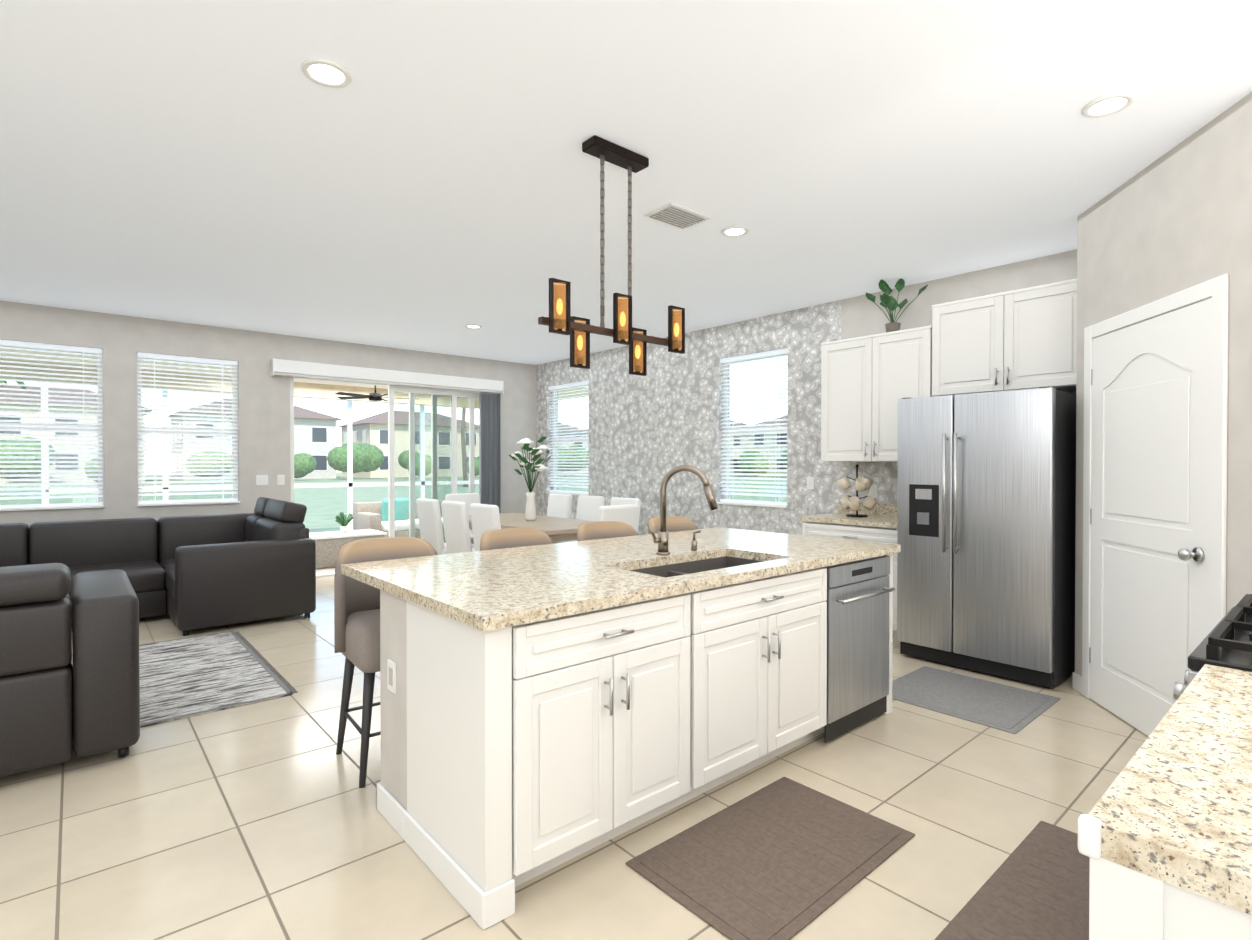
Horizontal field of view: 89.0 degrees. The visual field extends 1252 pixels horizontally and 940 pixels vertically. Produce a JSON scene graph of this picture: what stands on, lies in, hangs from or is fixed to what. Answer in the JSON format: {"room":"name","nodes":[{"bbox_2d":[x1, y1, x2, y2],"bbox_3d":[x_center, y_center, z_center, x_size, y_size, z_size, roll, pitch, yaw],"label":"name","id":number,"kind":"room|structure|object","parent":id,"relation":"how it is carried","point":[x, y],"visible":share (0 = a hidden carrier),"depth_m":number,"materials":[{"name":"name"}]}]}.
{"room":"open-plan kitchen","nodes":[
{"label":"open-plan kitchen","id":0,"kind":"room"},
{"bbox_2d":[0,576,1147,939],"bbox_3d":[-1.944,1.377,3.422,9.400,0.100,8.950,0,1,-41],"label":"floor","id":1,"kind":"structure","parent":0,"point":[262,820],"depth_m":2.41,"materials":[{"name":"tile"}]},
{"bbox_2d":[0,563,139,776],"bbox_3d":[-3.471,0.876,2.514,2.410,0.892,1.015,0,1,-41],"label":"loveseat","id":2,"kind":"object","parent":1,"relation":"on","point":[69,678],"visible":1,"depth_m":2.77,"materials":[{"name":"leather"}]},
{"bbox_2d":[0,497,315,635],"bbox_3d":[-4.810,0.803,4.989,3.970,1.021,1.780,0,1,-41],"label":"sectional sofa","id":3,"kind":"object","parent":1,"relation":"on","point":[186,573],"visible":0.81,"depth_m":5.50,"materials":[{"name":"leather"}]},
{"bbox_2d":[139,631,297,727],"bbox_3d":[-3.571,1.319,3.579,2.720,0.012,1.860,0,1,-41],"label":"living room rug","id":4,"kind":"object","parent":1,"relation":"on","point":[182,678],"visible":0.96,"depth_m":4.02,"materials":[{"name":"grey fabric"}]},
{"bbox_2d":[334,537,437,787],"bbox_3d":[-1.070,0.835,2.961,0.518,0.997,0.464,0,1,-41],"label":"bar stool","id":5,"kind":"object","parent":1,"relation":"on","point":[357,623],"visible":0.5,"depth_m":2.90,"materials":[{"name":"grey"}]},
{"bbox_2d":[416,498,473,554],"bbox_3d":[-1.913,0.799,6.865,0.544,0.997,0.470,0,1,-41],"label":"dining chair","id":6,"kind":"object","parent":1,"relation":"on","point":[430,523],"visible":0.42,"depth_m":6.62,"materials":[{"name":"beige fabric"}]},
{"bbox_2d":[441,500,474,553],"bbox_3d":[-1.514,0.803,6.404,0.544,0.997,0.470,0,1,-41],"label":"dining chair","id":7,"kind":"object","parent":1,"relation":"on","point":[456,527],"visible":0.48,"depth_m":6.18,"materials":[{"name":"beige fabric"}]},
{"bbox_2d":[445,493,479,543],"bbox_3d":[-1.884,0.791,7.774,0.470,0.997,0.544,0,1,-41],"label":"dining chair","id":8,"kind":"object","parent":1,"relation":"on","point":[468,499],"visible":0.21,"depth_m":7.93,"materials":[{"name":"beige fabric"}]},
{"bbox_2d":[470,503,500,550],"bbox_3d":[-1.114,0.807,5.944,0.544,0.997,0.470,0,1,-41],"label":"dining chair","id":9,"kind":"object","parent":1,"relation":"on","point":[485,517],"visible":0.21,"depth_m":5.76,"materials":[{"name":"beige fabric"}]},
{"bbox_2d":[480,528,553,550],"bbox_3d":[-0.530,0.830,3.432,0.519,0.997,0.460,0,1,-41],"label":"bar stool","id":10,"kind":"object","parent":1,"relation":"on","point":[504,538],"visible":0.06,"depth_m":3.58,"materials":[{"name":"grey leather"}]},
{"bbox_2d":[468,513,595,542],"bbox_3d":[-1.047,0.917,6.810,0.920,0.760,2.080,0,1,-41],"label":"dining table","id":11,"kind":"object","parent":1,"relation":"on","point":[556,529],"visible":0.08,"depth_m":6.32,"materials":[{"name":"brown wood"}]},
{"bbox_2d":[509,437,550,520],"bbox_3d":[-0.980,0.094,6.764,0.453,0.886,0.452,0,1,-41],"label":"flower vase","id":12,"kind":"object","parent":11,"relation":"on","point":[530,509],"visible":1,"depth_m":6.72,"materials":[{"name":"white ceramic"}]},
{"bbox_2d":[547,493,572,518],"bbox_3d":[-0.981,0.792,7.674,0.544,0.997,0.470,0,1,-41],"label":"dining chair","id":13,"kind":"object","parent":1,"relation":"on","point":[559,505],"visible":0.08,"depth_m":7.75,"materials":[{"name":"beige fabric"}]},
{"bbox_2d":[555,495,604,542],"bbox_3d":[-0.581,0.796,7.213,0.544,0.997,0.470,0,1,-41],"label":"dining chair","id":14,"kind":"object","parent":1,"relation":"on","point":[588,506],"visible":0.33,"depth_m":7.30,"materials":[{"name":"beige fabric"}]},
{"bbox_2d":[577,521,637,540],"bbox_3d":[-0.045,0.827,3.853,0.519,0.997,0.458,0,1,-41],"label":"bar stool","id":15,"kind":"object","parent":1,"relation":"on","point":[598,530],"visible":0.04,"depth_m":4.01,"materials":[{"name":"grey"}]},
{"bbox_2d":[598,504,639,532],"bbox_3d":[-0.211,0.808,5.844,0.470,0.997,0.544,0,1,-41],"label":"dining chair","id":16,"kind":"object","parent":1,"relation":"on","point":[628,514],"visible":0.21,"depth_m":5.64,"materials":[{"name":"beige fabric"}]},
{"bbox_2d":[610,497,640,527],"bbox_3d":[-0.181,0.800,6.752,0.544,0.997,0.470,0,1,-41],"label":"dining chair","id":17,"kind":"object","parent":1,"relation":"on","point":[620,501],"visible":0.21,"depth_m":6.85,"materials":[{"name":"beige fabric"}]},
{"bbox_2d":[369,549,900,929],"bbox_3d":[0.266,0.891,2.972,2.503,0.880,0.932,0,1,-41],"label":"kitchen island","id":18,"kind":"object","parent":1,"relation":"on","point":[545,707],"depth_m":2.24,"materials":[{"name":"white wood"}]},
{"bbox_2d":[341,527,804,596],"bbox_3d":[-0.046,0.428,3.319,2.514,0.040,0.760,0,1,-41],"label":"island countertop","id":19,"kind":"structure","parent":18,"relation":"on","point":[402,575],"depth_m":2.96,"materials":[{"name":"beige stone"}]},
{"bbox_2d":[689,529,700,548],"bbox_3d":[0.356,0.355,3.233,0.032,0.106,0.058,0,1,-41],"label":"soap dispenser","id":20,"kind":"object","parent":19,"relation":"on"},
{"bbox_2d":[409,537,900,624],"bbox_3d":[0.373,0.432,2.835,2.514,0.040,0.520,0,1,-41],"label":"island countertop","id":21,"kind":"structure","parent":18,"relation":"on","point":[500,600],"depth_m":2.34,"materials":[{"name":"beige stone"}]},
{"bbox_2d":[648,516,697,533],"bbox_3d":[0.392,0.823,4.232,0.519,0.997,0.460,0,1,-41],"label":"bar stool","id":22,"kind":"object","parent":1,"relation":"on","point":[675,523],"visible":0.15,"depth_m":4.41,"materials":[{"name":"beige leather"}]},
{"bbox_2d":[626,777,914,939],"bbox_3d":[0.527,1.331,2.242,0.910,0.013,0.570,0,1,-41],"label":"area rug","id":23,"kind":"object","parent":1,"relation":"on","point":[784,858],"visible":1,"depth_m":2.17,"materials":[{"name":"brown fabric"}]},
{"bbox_2d":[799,501,899,642],"bbox_3d":[1.998,0.801,5.218,0.673,1.020,0.945,0,1,-41],"label":"base cabinet","id":24,"kind":"object","parent":1,"relation":"on","point":[878,524],"visible":0.19,"depth_m":5.08,"materials":[{"name":"painted wood"},{"name":"brushed nickel"}]},
{"bbox_2d":[836,464,877,516],"bbox_3d":[1.930,0.170,5.354,0.329,0.438,0.302,0,1,-41],"label":"mug tree","id":25,"kind":"object","parent":24,"relation":"on","point":[862,484],"visible":1,"depth_m":5.31,"materials":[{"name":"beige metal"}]},
{"bbox_2d":[892,666,1060,733],"bbox_3d":[1.980,1.320,3.734,0.740,0.008,0.780,0,1,-41],"label":"area rug","id":26,"kind":"object","parent":1,"relation":"on","point":[1010,709],"visible":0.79,"depth_m":3.67,"materials":[{"name":"grey fabric"}]},
{"bbox_2d":[897,386,1075,687],"bbox_3d":[2.516,0.408,4.382,0.931,1.822,0.940,0,1,-41],"label":"refrigerator","id":27,"kind":"object","parent":1,"relation":"on","point":[986,512],"visible":1,"depth_m":4.03,"materials":[{"name":"grey metal"}]},
{"bbox_2d":[934,821,1089,939],"bbox_3d":[1.322,1.334,1.853,1.120,0.013,0.520,0,1,-41],"label":"area rug","id":28,"kind":"object","parent":1,"relation":"on","point":[1035,886],"visible":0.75,"depth_m":1.98,"materials":[{"name":"brown fabric"}]},
{"bbox_2d":[1078,664,1251,939],"bbox_3d":[1.739,0.835,1.402,2.590,1.020,0.676,0,1,-41],"label":"kitchen counter","id":29,"kind":"object","parent":1,"relation":"on","point":[1165,834],"visible":0.92,"depth_m":0.78,"materials":[{"name":"white stone"}]},
{"bbox_2d":[1173,594,1251,698],"bbox_3d":[1.743,0.850,1.439,0.760,0.990,0.725,0,1,-41],"label":"gas range","id":30,"kind":"object","parent":1,"relation":"on","point":[1226,642],"visible":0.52,"depth_m":1.44,"materials":[{"name":"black metal"}]},
{"bbox_2d":[0,92,1251,723],"bbox_3d":[-1.944,-0.098,3.409,9.400,2.850,8.950,0,1,-41],"label":"wall","id":31,"kind":"structure","parent":0,"point":[1174,220],"depth_m":6.21,"materials":[{"name":"paint"}]},
{"bbox_2d":[0,340,104,510],"bbox_3d":[-5.544,-0.411,6.046,0.902,1.571,0.205,0,1,-41],"label":"window blinds","id":32,"kind":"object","parent":31,"relation":"in","point":[38,426],"depth_m":6.08,"materials":[{"name":"white plastic"}]},
{"bbox_2d":[137,352,239,506],"bbox_3d":[-4.668,-0.417,6.806,0.902,1.571,0.205,0,1,-41],"label":"window blinds","id":33,"kind":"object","parent":31,"relation":"in","point":[196,431],"depth_m":6.77,"materials":[{"name":"white plastic"}]},
{"bbox_2d":[256,475,267,484],"bbox_3d":[-4.107,0.114,7.187,0.121,0.115,0.009,0,1,-41],"label":"outlet","id":34,"kind":"object","parent":31,"relation":"attached to","point":[263,480],"depth_m":7.18,"materials":[{"name":"white plastic"}]},
{"bbox_2d":[277,475,284,484],"bbox_3d":[-3.963,0.113,7.312,0.075,0.115,0.009,0,1,-41],"label":"outlet","id":35,"kind":"object","parent":31,"relation":"attached to","point":[280,478],"depth_m":7.31,"materials":[{"name":"white plastic"}]},
{"bbox_2d":[271,358,503,394],"bbox_3d":[-2.893,-1.169,8.156,2.940,0.188,0.117,0,1,-41],"label":"valance","id":36,"kind":"object","parent":31,"relation":"attached to","point":[301,369],"visible":0.96,"depth_m":7.95,"materials":[{"name":"white"}]},
{"bbox_2d":[479,393,500,512],"bbox_3d":[-1.927,0.085,9.005,0.317,2.326,0.086,0,1,-41],"label":"blind stack","id":37,"kind":"object","parent":36,"relation":"hanging from","point":[489,455],"visible":0.67,"depth_m":8.97,"materials":[{"name":"grey fabric"}]},
{"bbox_2d":[290,376,498,577],"bbox_3d":[-2.902,0.073,8.346,2.760,2.420,0.158,0,1,-41],"label":"sliding glass door","id":38,"kind":"structure","parent":31,"relation":"in","point":[435,393],"depth_m":8.49,"materials":[{"name":"white"}]},
{"bbox_2d":[546,380,588,494],"bbox_3d":[-0.776,-0.437,9.045,0.205,1.571,1.002,0,1,-41],"label":"window blinds","id":39,"kind":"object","parent":31,"relation":"in","point":[555,440],"depth_m":9.06,"materials":[{"name":"white plastic"}]},
{"bbox_2d":[716,348,787,507],"bbox_3d":[1.343,-0.416,6.601,0.205,1.571,0.892,0,1,-41],"label":"window blinds","id":40,"kind":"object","parent":31,"relation":"in","point":[728,431],"depth_m":6.60,"materials":[{"name":"white plastic"}]},
{"bbox_2d":[807,477,813,488],"bbox_3d":[1.743,0.124,6.019,0.009,0.115,0.075,0,1,-41],"label":"outlet","id":41,"kind":"object","parent":31,"relation":"attached to","point":[810,480],"depth_m":6.01,"materials":[{"name":"white plastic"}]},
{"bbox_2d":[869,485,877,497],"bbox_3d":[2.155,0.188,5.544,0.009,0.115,0.075,0,1,-41],"label":"outlet","id":42,"kind":"object","parent":31,"relation":"attached to","point":[873,491],"depth_m":5.54,"materials":[{"name":"white plastic"}]},
{"bbox_2d":[821,279,1076,461],"bbox_3d":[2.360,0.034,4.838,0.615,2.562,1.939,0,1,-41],"label":"upper cabinet","id":43,"kind":"object","parent":31,"relation":"attached to","point":[1023,338],"visible":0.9,"depth_m":4.74,"materials":[{"name":"white wood"}]},
{"bbox_2d":[866,278,927,332],"bbox_3d":[2.195,-1.333,5.182,0.448,0.464,0.450,0,1,-41],"label":"potted plant","id":44,"kind":"object","parent":43,"relation":"on","point":[889,302],"visible":0.83,"depth_m":5.18,"materials":[{"name":"green plant"}]},
{"bbox_2d":[1072,672,1081,693],"bbox_3d":[2.601,1.279,3.187,0.014,0.100,1.364,0,1,9],"label":"baseboard","id":45,"kind":"structure","parent":31,"relation":"attached to","point":[1076,682],"depth_m":3.80,"materials":[{"name":"white"}]},
{"bbox_2d":[1082,274,1228,736],"bbox_3d":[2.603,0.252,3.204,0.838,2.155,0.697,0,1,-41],"label":"pantry door","id":46,"kind":"structure","parent":31,"relation":"in","point":[1155,493],"depth_m":3.12,"materials":[{"name":"white wood"}]},
{"bbox_2d":[0,0,1251,364],"bbox_3d":[-1.944,-1.598,3.395,9.400,0.150,8.950,0,1,-41],"label":"ceiling","id":47,"kind":"structure","parent":0,"point":[426,178],"depth_m":3.01,"materials":[{"name":"paint"}]},
{"bbox_2d":[301,58,351,87],"bbox_3d":[-1.138,-1.508,2.421,0.175,0.010,0.175,0,1,43],"label":"recessed light","id":48,"kind":"object","parent":47,"relation":"in","point":[326,73],"depth_m":2.41,"materials":[{"name":"white plastic"}]},
{"bbox_2d":[465,324,481,328],"bbox_3d":[-1.644,-1.547,6.866,0.175,0.010,0.175,0,1,43],"label":"recessed light","id":49,"kind":"object","parent":47,"relation":"in","point":[473,326],"depth_m":6.86,"materials":[{"name":"white plastic"}]},
{"bbox_2d":[538,135,684,375],"bbox_3d":[-0.046,-0.997,3.028,0.860,1.044,0.148,0,1,-41],"label":"light","id":50,"kind":"object","parent":47,"relation":"hanging from","point":[560,319],"visible":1,"depth_m":2.97,"materials":[{"name":"brown metal"}]},
{"bbox_2d":[643,202,710,229],"bbox_3d":[0.308,-1.518,3.821,0.340,0.016,0.240,0,1,-41],"label":"ceiling vent","id":51,"kind":"object","parent":47,"relation":"in","point":[676,215],"visible":0.98,"depth_m":3.80,"materials":[{"name":"white metal"}]},
{"bbox_2d":[721,226,748,236],"bbox_3d":[0.694,-1.523,4.062,0.175,0.010,0.175,0,1,10],"label":"recessed light","id":52,"kind":"object","parent":47,"relation":"in","point":[731,231],"depth_m":4.06,"materials":[{"name":"white plastic"}]},
{"bbox_2d":[1082,92,1134,117],"bbox_3d":[1.996,-1.510,2.637,0.175,0.010,0.175,0,1,10],"label":"recessed light","id":53,"kind":"object","parent":47,"relation":"in","point":[1110,104],"depth_m":2.63,"materials":[{"name":"white plastic"}]},
{"label":"outside","id":54,"kind":"structure","parent":0,"visible":0},
{"bbox_2d":[0,472,786,532],"bbox_3d":[1.664,1.107,51.919,180.000,0.180,180.000,0,1,-41],"label":"ground","id":55,"kind":"structure","parent":54,"point":[325,506],"depth_m":31.20,"materials":[{"name":"green plant"}]},
{"bbox_2d":[0,346,588,573],"bbox_3d":[-4.797,-0.640,10.166,8.550,4.055,4.995,0,1,-41],"label":"lanai","id":56,"kind":"object","parent":55,"relation":"on","point":[312,389],"visible":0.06,"depth_m":10.02,"materials":[{"name":"beige"}]},
{"bbox_2d":[335,385,418,400],"bbox_3d":[-3.673,-1.185,9.358,1.214,0.319,1.160,0,1,-41],"label":"fan","id":57,"kind":"object","parent":56,"relation":"hanging from","point":[375,396],"visible":0.77,"depth_m":9.32,"materials":[{"name":"black metal"}]},
{"bbox_2d":[309,498,445,568],"bbox_3d":[-3.528,0.868,9.807,2.820,0.823,1.720,0,1,-41],"label":"patio furniture","id":58,"kind":"object","parent":56,"relation":"on","point":[370,520],"visible":0.46,"depth_m":9.62,"materials":[{"name":"white wicker"}]},
{"bbox_2d":[0,385,786,483],"bbox_3d":[4.966,-2.986,41.002,140.468,8.200,108.847,0,1,-41],"label":"houses","id":59,"kind":"structure","parent":55,"relation":"on","point":[314,434],"depth_m":66.45,"materials":[{"name":"grey"}]},
{"bbox_2d":[0,380,786,486],"bbox_3d":[-10.554,-2.776,33.982,99.000,7.927,71.103,0,1,-41],"label":"trees","id":60,"kind":"object","parent":55,"relation":"on","point":[368,457],"depth_m":60.44,"materials":[{"name":"green plant"}]}
]}

